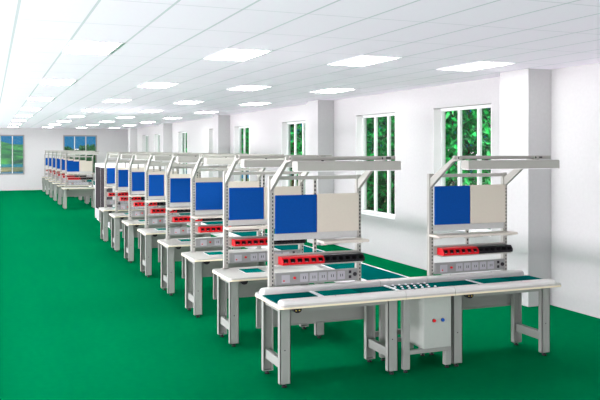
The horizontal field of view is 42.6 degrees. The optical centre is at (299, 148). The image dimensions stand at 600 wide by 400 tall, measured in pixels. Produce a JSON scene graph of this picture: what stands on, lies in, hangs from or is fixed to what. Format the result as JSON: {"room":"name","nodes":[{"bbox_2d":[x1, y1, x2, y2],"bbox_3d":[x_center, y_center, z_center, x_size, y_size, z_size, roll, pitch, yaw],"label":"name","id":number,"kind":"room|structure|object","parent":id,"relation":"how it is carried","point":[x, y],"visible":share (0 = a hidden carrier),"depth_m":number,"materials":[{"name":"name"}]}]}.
{"room":"factory floor","nodes":[
{"label":"factory floor","id":0,"kind":"room"},
{"bbox_2d":[0,128,127,190],"bbox_3d":[-15.577,0.515,38.816,14.000,3.170,0.250,0,0,-22],"label":"wall","id":1,"kind":"structure","parent":0,"point":[36,140],"depth_m":39.61,"materials":[{"name":"paint"}]},
{"bbox_2d":[0,135,23,174],"bbox_3d":[-14.870,0.290,38.987,1.720,2.020,0.080,0,0,-22],"label":"window","id":2,"kind":"structure","parent":1,"relation":"in","point":[12,173],"depth_m":39.06,"materials":[{"name":"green glass"}]},
{"bbox_2d":[63,135,96,173],"bbox_3d":[-11.515,0.290,40.333,1.710,2.020,0.080,0,0,-22],"label":"window","id":3,"kind":"structure","parent":1,"relation":"in","point":[63,135],"depth_m":40.38,"materials":[{"name":"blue glass"}]},
{"bbox_2d":[0,190,599,399],"bbox_3d":[-6.392,2.150,16.264,14.250,0.100,48.950,0,0,-22],"label":"floor","id":4,"kind":"structure","parent":0,"point":[79,320],"depth_m":8.36,"materials":[{"name":"paint"}]},
{"bbox_2d":[42,150,64,191],"bbox_3d":[-12.052,1.083,37.923,1.243,2.034,0.748,0,0,-22],"label":"workbench","id":5,"kind":"object","parent":4,"relation":"on","point":[46,151],"visible":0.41,"depth_m":38.01,"materials":[{"name":"grey metal"}]},
{"bbox_2d":[45,150,73,194],"bbox_3d":[-11.121,1.083,35.603,1.243,2.034,0.748,0,0,-22],"label":"workbench","id":6,"kind":"object","parent":4,"relation":"on","point":[50,151],"visible":0.38,"depth_m":35.56,"materials":[{"name":"grey metal"}]},
{"bbox_2d":[49,152,75,197],"bbox_3d":[-10.227,1.083,33.376,1.243,2.034,0.748,0,0,-22],"label":"workbench","id":7,"kind":"object","parent":4,"relation":"on","point":[53,160],"visible":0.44,"depth_m":33.33,"materials":[{"name":"grey metal"}]},
{"bbox_2d":[52,151,81,200],"bbox_3d":[-9.408,1.083,31.334,1.243,2.034,0.748,0,0,-22],"label":"workbench","id":8,"kind":"object","parent":4,"relation":"on","point":[57,162],"visible":0.44,"depth_m":31.44,"materials":[{"name":"grey metal"}]},
{"bbox_2d":[57,151,90,204],"bbox_3d":[-8.552,1.083,29.200,1.243,2.034,0.748,0,0,-22],"label":"workbench","id":9,"kind":"object","parent":4,"relation":"on","point":[62,163],"visible":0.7,"depth_m":29.30,"materials":[{"name":"grey metal"}]},
{"bbox_2d":[61,151,98,208],"bbox_3d":[-7.769,1.083,27.251,1.243,2.034,0.748,0,0,-22],"label":"workbench","id":10,"kind":"object","parent":4,"relation":"on","point":[79,166],"visible":0.96,"depth_m":27.42,"materials":[{"name":"metal"}]},
{"bbox_2d":[99,152,146,241],"bbox_3d":[-3.971,1.083,17.785,1.243,2.034,0.748,0,0,-22],"label":"workbench","id":11,"kind":"object","parent":4,"relation":"on","point":[109,173],"visible":0.36,"depth_m":17.87,"materials":[{"name":"grey metal"}]},
{"bbox_2d":[95,163,163,230],"bbox_3d":[-4.824,1.260,21.500,1.300,1.680,3.700,0,0,-22],"label":"tall cabinet","id":12,"kind":"object","parent":4,"relation":"on","point":[99,167],"visible":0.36,"depth_m":21.65,"materials":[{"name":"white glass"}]},
{"bbox_2d":[109,152,172,251],"bbox_3d":[-3.337,1.083,16.207,1.243,2.034,0.748,0,0,-22],"label":"workbench","id":13,"kind":"object","parent":4,"relation":"on","point":[121,176],"visible":0.48,"depth_m":16.29,"materials":[{"name":"metal"}]},
{"bbox_2d":[122,152,191,262],"bbox_3d":[-2.704,1.083,14.629,1.243,2.034,0.748,0,0,-22],"label":"workbench","id":14,"kind":"object","parent":4,"relation":"on","point":[130,227],"visible":0.56,"depth_m":14.72,"materials":[{"name":"grey metal"}]},
{"bbox_2d":[137,153,215,276],"bbox_3d":[-2.071,1.083,13.052,1.243,2.034,0.748,0,0,-22],"label":"workbench","id":15,"kind":"object","parent":4,"relation":"on","point":[148,238],"visible":0.43,"depth_m":13.14,"materials":[{"name":"metal"}]},
{"bbox_2d":[145,200,165,202],"bbox_3d":[-2.384,0.890,13.138,0.482,0.024,0.182,0,0,-22],"label":"shelf","id":16,"kind":"object","parent":15,"relation":"attached to","point":[146,201],"depth_m":13.10,"materials":[{"name":"metal"}]},
{"bbox_2d":[157,153,246,295],"bbox_3d":[-1.438,1.083,11.474,1.243,2.034,0.748,0,0,-22],"label":"workbench","id":17,"kind":"object","parent":4,"relation":"on","point":[178,190],"visible":0.38,"depth_m":11.57,"materials":[{"name":"grey metal"}]},
{"bbox_2d":[166,207,195,209],"bbox_3d":[-1.750,0.890,11.561,0.482,0.024,0.182,0,0,-22],"label":"shelf","id":18,"kind":"object","parent":17,"relation":"attached to","point":[167,208],"depth_m":11.48,"materials":[{"name":"metal"}]},
{"bbox_2d":[181,154,284,316],"bbox_3d":[-0.861,1.083,10.035,1.243,2.034,0.748,0,0,-22],"label":"workbench","id":19,"kind":"object","parent":4,"relation":"on","point":[196,265],"visible":0.52,"depth_m":10.13,"materials":[{"name":"metal"}]},
{"bbox_2d":[198,226,205,232],"bbox_3d":[-1.286,1.056,10.098,0.071,0.070,0.129,0,0,-22],"label":"bin","id":20,"kind":"object","parent":19,"relation":"on","point":[201,229],"visible":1,"depth_m":10.07,"materials":[{"name":"red plastic"}]},
{"bbox_2d":[191,215,228,218],"bbox_3d":[-1.173,0.890,10.122,0.482,0.024,0.182,0,0,-22],"label":"shelf","id":21,"kind":"object","parent":19,"relation":"attached to","point":[192,216],"depth_m":10.05,"materials":[{"name":"metal"}]},
{"bbox_2d":[203,252,222,254],"bbox_3d":[-1.111,1.357,10.017,0.240,0.004,0.280,0,0,-22],"label":"mat","id":22,"kind":"object","parent":19,"relation":"on","point":[207,253],"visible":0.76,"depth_m":9.98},
{"bbox_2d":[212,155,334,346],"bbox_3d":[-0.291,1.083,8.615,1.243,2.034,0.748,0,0,-22],"label":"workbench","id":23,"kind":"object","parent":4,"relation":"on","point":[247,206],"visible":0.63,"depth_m":8.71,"materials":[{"name":"metal"}]},
{"bbox_2d":[232,239,240,245],"bbox_3d":[-0.716,1.056,8.678,0.071,0.070,0.129,0,0,-22],"label":"bin","id":24,"kind":"object","parent":23,"relation":"on","point":[235,242],"visible":1,"depth_m":8.66,"materials":[{"name":"red plastic"}]},
{"bbox_2d":[224,225,267,229],"bbox_3d":[-0.603,0.890,8.702,0.482,0.024,0.182,0,0,-22],"label":"shelf","id":25,"kind":"object","parent":23,"relation":"attached to","point":[233,227],"depth_m":8.66,"materials":[{"name":"metal"}]},
{"bbox_2d":[244,238,252,245],"bbox_3d":[-0.584,1.056,8.731,0.071,0.070,0.129,0,0,-22],"label":"bin","id":26,"kind":"object","parent":23,"relation":"on","point":[249,241],"visible":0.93,"depth_m":8.70,"materials":[{"name":"red plastic"}]},
{"bbox_2d":[238,268,264,272],"bbox_3d":[-0.541,1.357,8.597,0.240,0.004,0.280,0,0,-22],"label":"mat","id":27,"kind":"object","parent":23,"relation":"on","point":[251,270],"visible":1,"depth_m":8.59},
{"bbox_2d":[251,253,256,260],"bbox_3d":[-0.526,1.235,8.806,0.082,0.080,0.006,0,0,-22],"label":"socket","id":28,"kind":"object","parent":23,"relation":"attached to","point":[253,255],"depth_m":8.81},
{"bbox_2d":[161,206,413,348],"bbox_3d":[-1.372,1.729,13.770,0.550,0.742,12.620,0,0,-22],"label":"conveyor","id":29,"kind":"object","parent":4,"relation":"on","point":[368,272],"visible":0.06,"depth_m":9.00,"materials":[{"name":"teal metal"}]},
{"bbox_2d":[255,156,405,387],"bbox_3d":[0.276,1.083,7.205,1.246,2.034,0.748,0,0,-22],"label":"workbench","id":30,"kind":"object","parent":4,"relation":"on","point":[313,216],"visible":0.99,"depth_m":7.31,"materials":[{"name":"metal"}]},
{"bbox_2d":[278,256,289,265],"bbox_3d":[-0.150,1.056,7.268,0.071,0.070,0.129,0,0,-22],"label":"bin","id":31,"kind":"object","parent":30,"relation":"on","point":[282,260],"visible":1,"depth_m":7.25,"materials":[{"name":"red plastic"}]},
{"bbox_2d":[286,256,296,264],"bbox_3d":[-0.084,1.056,7.294,0.071,0.070,0.129,0,0,-22],"label":"bin","id":32,"kind":"object","parent":30,"relation":"on","point":[293,261],"visible":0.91,"depth_m":7.26,"materials":[{"name":"red plastic"}]},
{"bbox_2d":[292,308,301,312],"bbox_3d":[-0.030,1.413,6.747,0.076,0.040,0.055,0,0,-22],"label":"socket","id":33,"kind":"object","parent":30,"relation":"attached to","point":[297,310],"depth_m":6.72,"materials":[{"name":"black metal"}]},
{"bbox_2d":[295,255,303,264],"bbox_3d":[-0.018,1.056,7.321,0.071,0.070,0.129,0,0,-22],"label":"bin","id":34,"kind":"object","parent":30,"relation":"on","point":[300,260],"visible":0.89,"depth_m":7.29,"materials":[{"name":"red plastic"}]},
{"bbox_2d":[300,273,307,281],"bbox_3d":[0.040,1.235,7.395,0.082,0.080,0.006,0,0,-22],"label":"socket","id":35,"kind":"object","parent":30,"relation":"attached to","point":[303,276],"depth_m":7.39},
{"bbox_2d":[300,255,310,263],"bbox_3d":[0.048,1.056,7.347,0.071,0.070,0.129,0,0,-22],"label":"bin","id":36,"kind":"object","parent":30,"relation":"on","point":[307,260],"visible":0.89,"depth_m":7.32,"materials":[{"name":"red plastic"}]},
{"bbox_2d":[308,255,317,263],"bbox_3d":[0.114,1.056,7.374,0.071,0.070,0.129,0,0,-22],"label":"bin","id":37,"kind":"object","parent":30,"relation":"on","point":[314,260],"visible":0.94,"depth_m":7.33,"materials":[{"name":"red plastic"}]},
{"bbox_2d":[310,273,316,280],"bbox_3d":[0.131,1.235,7.431,0.082,0.080,0.006,0,0,-22],"label":"socket","id":38,"kind":"object","parent":30,"relation":"attached to","point":[313,276],"depth_m":7.43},
{"bbox_2d":[313,254,324,262],"bbox_3d":[0.180,1.056,7.400,0.071,0.070,0.129,0,0,-22],"label":"bin","id":39,"kind":"object","parent":30,"relation":"on","point":[320,257],"visible":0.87,"depth_m":7.38,"materials":[{"name":"red plastic"}]},
{"bbox_2d":[319,272,326,280],"bbox_3d":[0.222,1.235,7.468,0.082,0.080,0.006,0,0,-22],"label":"socket","id":40,"kind":"object","parent":30,"relation":"attached to","point":[322,275],"depth_m":7.47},
{"bbox_2d":[321,254,331,262],"bbox_3d":[0.247,1.056,7.427,0.071,0.070,0.129,0,0,-22],"label":"bin","id":41,"kind":"object","parent":30,"relation":"on","point":[327,257],"visible":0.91,"depth_m":7.40,"materials":[{"name":"black plastic"}]},
{"bbox_2d":[328,271,335,279],"bbox_3d":[0.313,1.235,7.504,0.082,0.080,0.006,0,0,-22],"label":"socket","id":42,"kind":"object","parent":30,"relation":"attached to","point":[331,274],"depth_m":7.50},
{"bbox_2d":[329,253,338,262],"bbox_3d":[0.313,1.056,7.453,0.071,0.070,0.129,0,0,-22],"label":"bin","id":43,"kind":"object","parent":30,"relation":"on","point":[334,257],"visible":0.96,"depth_m":7.42,"materials":[{"name":"black plastic"}]},
{"bbox_2d":[313,289,358,295],"bbox_3d":[0.366,1.349,7.197,0.380,0.004,0.365,0,0,-22],"label":"mat","id":44,"kind":"object","parent":30,"relation":"on","point":[339,291],"visible":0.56,"depth_m":7.23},
{"bbox_2d":[333,253,344,261],"bbox_3d":[0.380,1.056,7.480,0.071,0.070,0.129,0,0,-22],"label":"bin","id":45,"kind":"object","parent":30,"relation":"on","point":[341,258],"visible":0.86,"depth_m":7.45,"materials":[{"name":"black plastic"}]},
{"bbox_2d":[337,271,344,278],"bbox_3d":[0.404,1.235,7.541,0.082,0.080,0.006,0,0,-22],"label":"socket","id":46,"kind":"object","parent":30,"relation":"attached to","point":[340,274],"depth_m":7.54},
{"bbox_2d":[317,237,368,243],"bbox_3d":[0.417,0.890,7.474,0.478,0.024,0.182,0,0,-22],"label":"shelf","id":47,"kind":"object","parent":30,"relation":"attached to","point":[356,240],"depth_m":7.45,"materials":[{"name":"metal"}]},
{"bbox_2d":[341,253,351,261],"bbox_3d":[0.446,1.056,7.506,0.071,0.070,0.129,0,0,-22],"label":"bin","id":48,"kind":"object","parent":30,"relation":"on","point":[347,256],"visible":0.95,"depth_m":7.47,"materials":[{"name":"black plastic"}]},
{"bbox_2d":[349,252,357,260],"bbox_3d":[0.512,1.056,7.533,0.071,0.070,0.129,0,0,-22],"label":"bin","id":49,"kind":"object","parent":30,"relation":"on","point":[354,256],"visible":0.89,"depth_m":7.51,"materials":[{"name":"black plastic"}]},
{"bbox_2d":[353,252,364,260],"bbox_3d":[0.578,1.056,7.559,0.071,0.070,0.129,0,0,-22],"label":"bin","id":50,"kind":"object","parent":30,"relation":"on","point":[361,257],"visible":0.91,"depth_m":7.53,"materials":[{"name":"black plastic"}]},
{"bbox_2d":[379,276,454,372],"bbox_3d":[1.103,1.698,7.550,0.538,0.803,0.718,0,0,-22],"label":"table","id":51,"kind":"object","parent":4,"relation":"on","point":[426,309],"visible":0.97,"depth_m":7.32,"materials":[{"name":"metal"}]},
{"bbox_2d":[424,155,560,366],"bbox_3d":[1.942,1.083,7.874,1.276,2.034,0.748,0,0,-22],"label":"workbench","id":52,"kind":"object","parent":4,"relation":"on","point":[467,207],"visible":0.95,"depth_m":7.98,"materials":[{"name":"metal"}]},
{"bbox_2d":[437,247,449,255],"bbox_3d":[1.476,1.056,7.920,0.071,0.070,0.129,0,0,-22],"label":"bin","id":53,"kind":"object","parent":52,"relation":"on","point":[442,251],"visible":1,"depth_m":7.90,"materials":[{"name":"red plastic"}]},
{"bbox_2d":[444,247,455,255],"bbox_3d":[1.542,1.056,7.947,0.071,0.070,0.129,0,0,-22],"label":"bin","id":54,"kind":"object","parent":52,"relation":"on","point":[451,250],"visible":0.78,"depth_m":7.92,"materials":[{"name":"red plastic"}]},
{"bbox_2d":[429,232,478,237],"bbox_3d":[1.589,0.890,7.944,0.482,0.024,0.182,0,0,-22],"label":"shelf","id":55,"kind":"object","parent":52,"relation":"attached to","point":[446,235],"depth_m":7.91,"materials":[{"name":"metal"}]},
{"bbox_2d":[451,247,460,254],"bbox_3d":[1.608,1.056,7.973,0.071,0.070,0.129,0,0,-22],"label":"bin","id":56,"kind":"object","parent":52,"relation":"on","point":[457,249],"visible":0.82,"depth_m":7.94,"materials":[{"name":"red plastic"}]},
{"bbox_2d":[456,263,462,270],"bbox_3d":[1.666,1.235,8.047,0.082,0.080,0.006,0,0,-22],"label":"socket","id":57,"kind":"object","parent":52,"relation":"attached to","point":[459,266],"depth_m":8.05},
{"bbox_2d":[458,246,467,254],"bbox_3d":[1.674,1.056,8.000,0.071,0.070,0.129,0,0,-22],"label":"bin","id":58,"kind":"object","parent":52,"relation":"on","point":[463,249],"visible":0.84,"depth_m":7.97,"materials":[{"name":"red plastic"}]},
{"bbox_2d":[461,246,472,253],"bbox_3d":[1.740,1.056,8.026,0.071,0.070,0.129,0,0,-22],"label":"bin","id":59,"kind":"object","parent":52,"relation":"on","point":[469,249],"visible":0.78,"depth_m":8.00,"materials":[{"name":"red plastic"}]},
{"bbox_2d":[464,263,470,270],"bbox_3d":[1.757,1.235,8.084,0.082,0.080,0.006,0,0,-22],"label":"socket","id":60,"kind":"object","parent":52,"relation":"attached to","point":[467,266],"depth_m":8.08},
{"bbox_2d":[469,246,478,253],"bbox_3d":[1.806,1.056,8.053,0.071,0.070,0.129,0,0,-22],"label":"bin","id":61,"kind":"object","parent":52,"relation":"on","point":[474,248],"visible":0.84,"depth_m":8.02,"materials":[{"name":"red plastic"}]},
{"bbox_2d":[472,262,477,269],"bbox_3d":[1.848,1.235,8.120,0.082,0.080,0.006,0,0,-22],"label":"socket","id":62,"kind":"object","parent":52,"relation":"attached to","point":[474,264],"depth_m":8.12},
{"bbox_2d":[476,245,484,253],"bbox_3d":[1.873,1.056,8.079,0.071,0.070,0.129,0,0,-22],"label":"bin","id":63,"kind":"object","parent":52,"relation":"on","point":[480,248],"visible":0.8,"depth_m":8.05,"materials":[{"name":"black plastic"}]},
{"bbox_2d":[480,262,485,269],"bbox_3d":[1.939,1.235,8.157,0.082,0.080,0.006,0,0,-22],"label":"socket","id":64,"kind":"object","parent":52,"relation":"attached to","point":[482,264],"depth_m":8.16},
{"bbox_2d":[478,245,490,252],"bbox_3d":[1.939,1.056,8.106,0.071,0.070,0.129,0,0,-22],"label":"bin","id":65,"kind":"object","parent":52,"relation":"on","point":[486,248],"visible":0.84,"depth_m":8.08,"materials":[{"name":"black plastic"}]},
{"bbox_2d":[487,261,493,268],"bbox_3d":[2.030,1.235,8.193,0.082,0.080,0.006,0,0,-22],"label":"socket","id":66,"kind":"object","parent":52,"relation":"attached to","point":[490,264],"depth_m":8.19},
{"bbox_2d":[472,278,509,283],"bbox_3d":[1.976,1.349,7.843,0.360,0.004,0.365,0,0,-22],"label":"mat","id":67,"kind":"object","parent":52,"relation":"on","point":[486,280],"visible":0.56,"depth_m":7.89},
{"bbox_2d":[486,245,495,252],"bbox_3d":[2.005,1.056,8.132,0.071,0.070,0.129,0,0,-22],"label":"bin","id":68,"kind":"object","parent":52,"relation":"on","point":[492,248],"visible":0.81,"depth_m":8.10,"materials":[{"name":"black plastic"}]},
{"bbox_2d":[470,231,517,235],"bbox_3d":[2.043,0.890,8.127,0.478,0.024,0.182,0,0,-22],"label":"shelf","id":69,"kind":"object","parent":52,"relation":"attached to","point":[488,233],"depth_m":8.10,"materials":[{"name":"metal"}]},
{"bbox_2d":[493,244,501,252],"bbox_3d":[2.071,1.056,8.159,0.071,0.070,0.129,0,0,-22],"label":"bin","id":70,"kind":"object","parent":52,"relation":"on","point":[498,248],"visible":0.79,"depth_m":8.13,"materials":[{"name":"black plastic"}]},
{"bbox_2d":[495,244,507,251],"bbox_3d":[2.138,1.056,8.185,0.071,0.070,0.129,0,0,-22],"label":"bin","id":71,"kind":"object","parent":52,"relation":"on","point":[503,247],"visible":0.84,"depth_m":8.16,"materials":[{"name":"black plastic"}]},
{"bbox_2d":[502,244,512,251],"bbox_3d":[2.204,1.056,8.212,0.071,0.070,0.129,0,0,-22],"label":"bin","id":72,"kind":"object","parent":52,"relation":"on","point":[509,247],"visible":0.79,"depth_m":8.18,"materials":[{"name":"black plastic"}]},
{"bbox_2d":[0,0,599,128],"bbox_3d":[-6.392,-1.120,16.264,14.250,0.100,48.950,0,0,-22],"label":"ceiling","id":73,"kind":"structure","parent":0,"point":[167,41],"depth_m":8.20,"materials":[{"name":"paint"}]},
{"bbox_2d":[27,97,53,100],"bbox_3d":[-5.519,-1.064,16.383,0.500,0.012,1.000,0,0,-22],"label":"recessed light","id":74,"kind":"object","parent":73,"relation":"in","point":[29,98],"visible":1,"depth_m":16.19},
{"bbox_2d":[29,98,52,100],"bbox_3d":[-5.519,-1.065,16.383,0.460,0.007,0.960,0,0,-22],"label":"diffuser","id":75,"kind":"object","parent":74,"relation":"attached to","point":[34,99],"depth_m":16.52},
{"bbox_2d":[39,79,76,84],"bbox_3d":[-3.861,-1.064,12.253,0.500,0.012,1.000,0,0,-22],"label":"recessed light","id":76,"kind":"object","parent":73,"relation":"in","point":[43,81],"visible":1,"depth_m":12.11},
{"bbox_2d":[62,40,122,54],"bbox_3d":[-2.204,-1.064,8.124,0.500,0.012,1.000,0,0,-22],"label":"recessed light","id":77,"kind":"object","parent":73,"relation":"in","point":[74,46],"visible":1,"depth_m":8.06,"materials":[{"name":"plastic"}]},
{"bbox_2d":[102,99,131,102],"bbox_3d":[-4.034,-1.064,16.979,0.500,0.012,1.000,0,0,-22],"label":"recessed light","id":78,"kind":"object","parent":73,"relation":"in","point":[107,100],"visible":1,"depth_m":16.86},
{"bbox_2d":[105,99,128,101],"bbox_3d":[-4.034,-1.065,16.979,0.460,0.007,0.960,0,0,-22],"label":"diffuser","id":79,"kind":"object","parent":78,"relation":"attached to","point":[108,100],"depth_m":16.86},
{"bbox_2d":[138,82,178,87],"bbox_3d":[-2.376,-1.064,12.849,0.500,0.012,1.000,0,0,-22],"label":"recessed light","id":80,"kind":"object","parent":73,"relation":"in","point":[148,84],"visible":1,"depth_m":12.85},
{"bbox_2d":[141,83,174,87],"bbox_3d":[-2.376,-1.065,12.849,0.460,0.007,0.960,0,0,-22],"label":"diffuser","id":81,"kind":"object","parent":80,"relation":"attached to","point":[147,85],"depth_m":12.88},
{"bbox_2d":[173,101,204,103],"bbox_3d":[-2.549,-1.064,17.575,0.500,0.012,1.000,0,0,-22],"label":"recessed light","id":82,"kind":"object","parent":73,"relation":"in","point":[179,102],"visible":1,"depth_m":17.59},
{"bbox_2d":[178,101,198,103],"bbox_3d":[-2.549,-1.065,17.575,0.460,0.007,0.960,0,0,-22],"label":"diffuser","id":83,"kind":"object","parent":82,"relation":"attached to","point":[180,102],"depth_m":17.59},
{"bbox_2d":[204,48,271,60],"bbox_3d":[-0.719,-1.064,8.719,0.500,0.012,1.000,0,0,-22],"label":"recessed light","id":84,"kind":"object","parent":73,"relation":"in","point":[231,54],"visible":1,"depth_m":8.65,"materials":[{"name":"plastic"}]},
{"bbox_2d":[227,85,271,90],"bbox_3d":[-0.891,-1.064,13.445,0.500,0.012,1.000,0,0,-22],"label":"recessed light","id":85,"kind":"object","parent":73,"relation":"in","point":[243,87],"visible":1,"depth_m":13.30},
{"bbox_2d":[230,86,265,89],"bbox_3d":[-0.891,-1.065,13.445,0.460,0.007,0.960,0,0,-22],"label":"diffuser","id":86,"kind":"object","parent":85,"relation":"attached to","point":[239,87],"depth_m":13.46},
{"bbox_2d":[239,102,269,104],"bbox_3d":[-1.064,-1.064,18.171,0.500,0.012,1.000,0,0,-22],"label":"recessed light","id":87,"kind":"object","parent":73,"relation":"in","point":[250,103],"visible":1,"depth_m":17.97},
{"bbox_2d":[243,103,267,104],"bbox_3d":[-1.064,-1.065,18.171,0.460,0.007,0.960,0,0,-22],"label":"diffuser","id":88,"kind":"object","parent":87,"relation":"attached to","point":[244,103],"depth_m":18.03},
{"bbox_2d":[310,88,355,92],"bbox_3d":[0.593,-1.064,14.041,0.500,0.012,1.000,0,0,-22],"label":"recessed light","id":89,"kind":"object","parent":73,"relation":"in","point":[329,90],"visible":1,"depth_m":13.98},
{"bbox_2d":[316,89,353,92],"bbox_3d":[0.593,-1.065,14.041,0.460,0.007,0.960,0,0,-22],"label":"diffuser","id":90,"kind":"object","parent":89,"relation":"attached to","point":[323,90],"depth_m":13.98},
{"bbox_2d":[328,55,401,65],"bbox_3d":[0.766,-1.064,9.315,0.500,0.012,1.000,0,0,-22],"label":"recessed light","id":91,"kind":"object","parent":73,"relation":"in","point":[363,60],"visible":1,"depth_m":9.24,"materials":[{"name":"plastic"}]},
{"bbox_2d":[437,61,514,70],"bbox_3d":[2.251,-1.064,9.911,0.500,0.012,1.000,0,0,-22],"label":"recessed light","id":92,"kind":"object","parent":73,"relation":"in","point":[478,65],"visible":1,"depth_m":9.88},
{"bbox_2d":[137,63,599,317],"bbox_3d":[0.104,0.515,18.871,0.250,3.170,48.950,0,0,-22],"label":"wall","id":93,"kind":"structure","parent":0,"point":[575,90],"depth_m":12.67,"materials":[{"name":"paint"}]},
{"bbox_2d":[128,128,136,159],"bbox_3d":[-8.680,0.515,39.914,0.380,3.170,0.650,0,0,-22],"label":"pillar","id":94,"kind":"structure","parent":93,"relation":"attached to","point":[132,132],"depth_m":39.63,"materials":[{"name":"paint"}]},
{"bbox_2d":[143,135,147,160],"bbox_3d":[-7.468,0.315,37.653,0.215,2.010,1.550,0,0,-22],"label":"window","id":95,"kind":"structure","parent":93,"relation":"in","point":[145,137],"depth_m":38.37,"materials":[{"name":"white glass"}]},
{"bbox_2d":[154,134,159,151],"bbox_3d":[-6.378,0.315,34.938,0.215,2.010,1.400,0,0,-22],"label":"window","id":96,"kind":"structure","parent":93,"relation":"in","point":[156,136],"depth_m":35.58,"materials":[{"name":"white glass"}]},
{"bbox_2d":[160,123,171,170],"bbox_3d":[-5.609,0.515,32.262,0.380,3.170,0.620,0,0,-22],"label":"pillar","id":97,"kind":"structure","parent":93,"relation":"attached to","point":[165,128],"depth_m":31.99,"materials":[{"name":"paint"}]},
{"bbox_2d":[178,131,186,173],"bbox_3d":[-4.550,0.315,30.381,0.215,2.010,1.540,0,0,-22],"label":"window","id":98,"kind":"structure","parent":93,"relation":"in","point":[180,134],"depth_m":31.07,"materials":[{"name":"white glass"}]},
{"bbox_2d":[209,129,212,176],"bbox_3d":[-2.775,0.315,25.959,0.215,2.010,1.610,0,0,-22],"label":"window","id":99,"kind":"structure","parent":93,"relation":"in","point":[210,130],"depth_m":26.68,"materials":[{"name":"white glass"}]},
{"bbox_2d":[213,115,229,180],"bbox_3d":[-2.510,0.515,24.541,0.380,3.170,0.620,0,0,-22],"label":"column","id":100,"kind":"structure","parent":93,"relation":"attached to","point":[221,123],"depth_m":24.27,"materials":[{"name":"paint"}]},
{"bbox_2d":[234,126,249,180],"bbox_3d":[-1.665,0.315,23.193,0.215,2.010,1.590,0,0,-22],"label":"window","id":101,"kind":"structure","parent":93,"relation":"in","point":[237,130],"depth_m":23.90,"materials":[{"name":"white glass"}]},
{"bbox_2d":[282,121,304,194],"bbox_3d":[-0.088,0.315,19.263,0.215,2.010,1.640,0,0,-22],"label":"window","id":102,"kind":"structure","parent":93,"relation":"in","point":[285,126],"depth_m":19.99,"materials":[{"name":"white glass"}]},
{"bbox_2d":[307,100,333,244],"bbox_3d":[0.451,0.515,17.163,0.380,3.170,0.620,0,0,-22],"label":"column","id":103,"kind":"structure","parent":93,"relation":"attached to","point":[320,113],"depth_m":16.91,"materials":[{"name":"paint"}]},
{"bbox_2d":[356,113,394,219],"bbox_3d":[1.551,0.315,15.180,0.215,2.010,1.660,0,0,-22],"label":"window","id":104,"kind":"structure","parent":93,"relation":"in","point":[360,120],"depth_m":15.45,"materials":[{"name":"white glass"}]},
{"bbox_2d":[433,104,490,236],"bbox_3d":[2.663,0.315,12.409,0.215,2.010,1.650,0,0,-22],"label":"window","id":105,"kind":"structure","parent":93,"relation":"in","point":[438,114],"depth_m":13.13,"materials":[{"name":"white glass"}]},
{"bbox_2d":[500,69,550,306],"bbox_3d":[3.091,0.515,10.582,0.380,3.170,0.620,0,0,-22],"label":"column","id":106,"kind":"structure","parent":93,"relation":"attached to","point":[525,94],"depth_m":10.33,"materials":[{"name":"paint"}]},
{"label":"outside","id":107,"kind":"structure","parent":0,"visible":0},
{"bbox_3d":[-49.764,2.500,164.285,150.000,0.200,258.000,0,0,-22],"label":"ground","id":108,"kind":"structure","parent":107,"visible":0},
{"bbox_2d":[1,164,22,166],"bbox_3d":[-28.908,2.389,112.313,130.000,0.019,30.000,0,0,-22],"label":"lake","id":109,"kind":"structure","parent":108,"relation":"on","point":[2,165],"depth_m":111.07,"materials":[{"name":"liquid"}]},
{"bbox_2d":[64,146,84,159],"bbox_3d":[-14.958,1.056,47.922,3.256,2.687,3.275,0,0,-22],"label":"leafy tree","id":110,"kind":"object","parent":108,"relation":"on","point":[66,147],"visible":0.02,"depth_m":47.78,"materials":[{"name":"green plant"}]},
{"bbox_2d":[76,144,95,172],"bbox_3d":[-13.932,0.968,52.592,3.168,2.865,3.198,0,0,-22],"label":"leafy tree","id":111,"kind":"object","parent":108,"relation":"on","point":[93,147],"visible":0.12,"depth_m":51.74,"materials":[{"name":"green plant"}]},
{"bbox_2d":[1,141,373,163],"bbox_3d":[-41.214,0.641,156.402,100.000,5.317,59.000,0,0,-22],"label":"wooded hill","id":112,"kind":"structure","parent":108,"relation":"on","point":[6,148],"depth_m":128.19,"materials":[{"name":"green plant"}]},
{"bbox_2d":[1,164,457,171],"bbox_3d":[-20.715,2.309,91.896,130.000,0.179,13.980,0,0,-22],"label":"bank","id":113,"kind":"object","parent":108,"relation":"on","point":[3,169],"visible":0.02,"depth_m":83.39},
{"bbox_2d":[1,168,471,177],"bbox_3d":[-13.266,2.389,73.335,130.000,0.019,26.000,0,0,-22],"label":"lake","id":114,"kind":"structure","parent":108,"relation":"on","point":[455,168],"depth_m":77.98,"materials":[{"name":"liquid"}]},
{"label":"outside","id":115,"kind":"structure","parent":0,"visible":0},
{"bbox_3d":[38.633,2.500,34.360,82.700,0.200,49.000,0,0,-22],"label":"ground","id":116,"kind":"structure","parent":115,"visible":0},
{"bbox_2d":[242,128,248,180],"bbox_3d":[-2.281,-0.497,31.921,3.468,5.794,5.260,0,0,-22],"label":"leafy tree","id":117,"kind":"object","parent":116,"relation":"on","point":[242,128],"visible":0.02,"depth_m":30.34,"materials":[{"name":"green plant"}]},
{"bbox_2d":[242,123,301,185],"bbox_3d":[-0.188,-0.491,26.268,3.724,5.783,5.178,0,0,-22],"label":"leafy tree","id":118,"kind":"object","parent":116,"relation":"on","point":[299,127],"visible":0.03,"depth_m":25.03,"materials":[{"name":"green plant"}]},
{"bbox_2d":[367,116,394,213],"bbox_3d":[1.897,-0.087,20.791,3.235,5.510,4.462,0,0,-27],"label":"leafy shrub","id":119,"kind":"object","parent":116,"relation":"on","point":[382,130],"visible":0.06,"depth_m":19.36,"materials":[{"name":"green plant"}]},
{"bbox_2d":[393,108,490,185],"bbox_3d":[3.646,-0.086,16.762,3.350,5.426,3.787,0,0,3],"label":"leafy shrub","id":120,"kind":"object","parent":116,"relation":"on","point":[469,125],"visible":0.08,"depth_m":15.68,"materials":[{"name":"green plant"}]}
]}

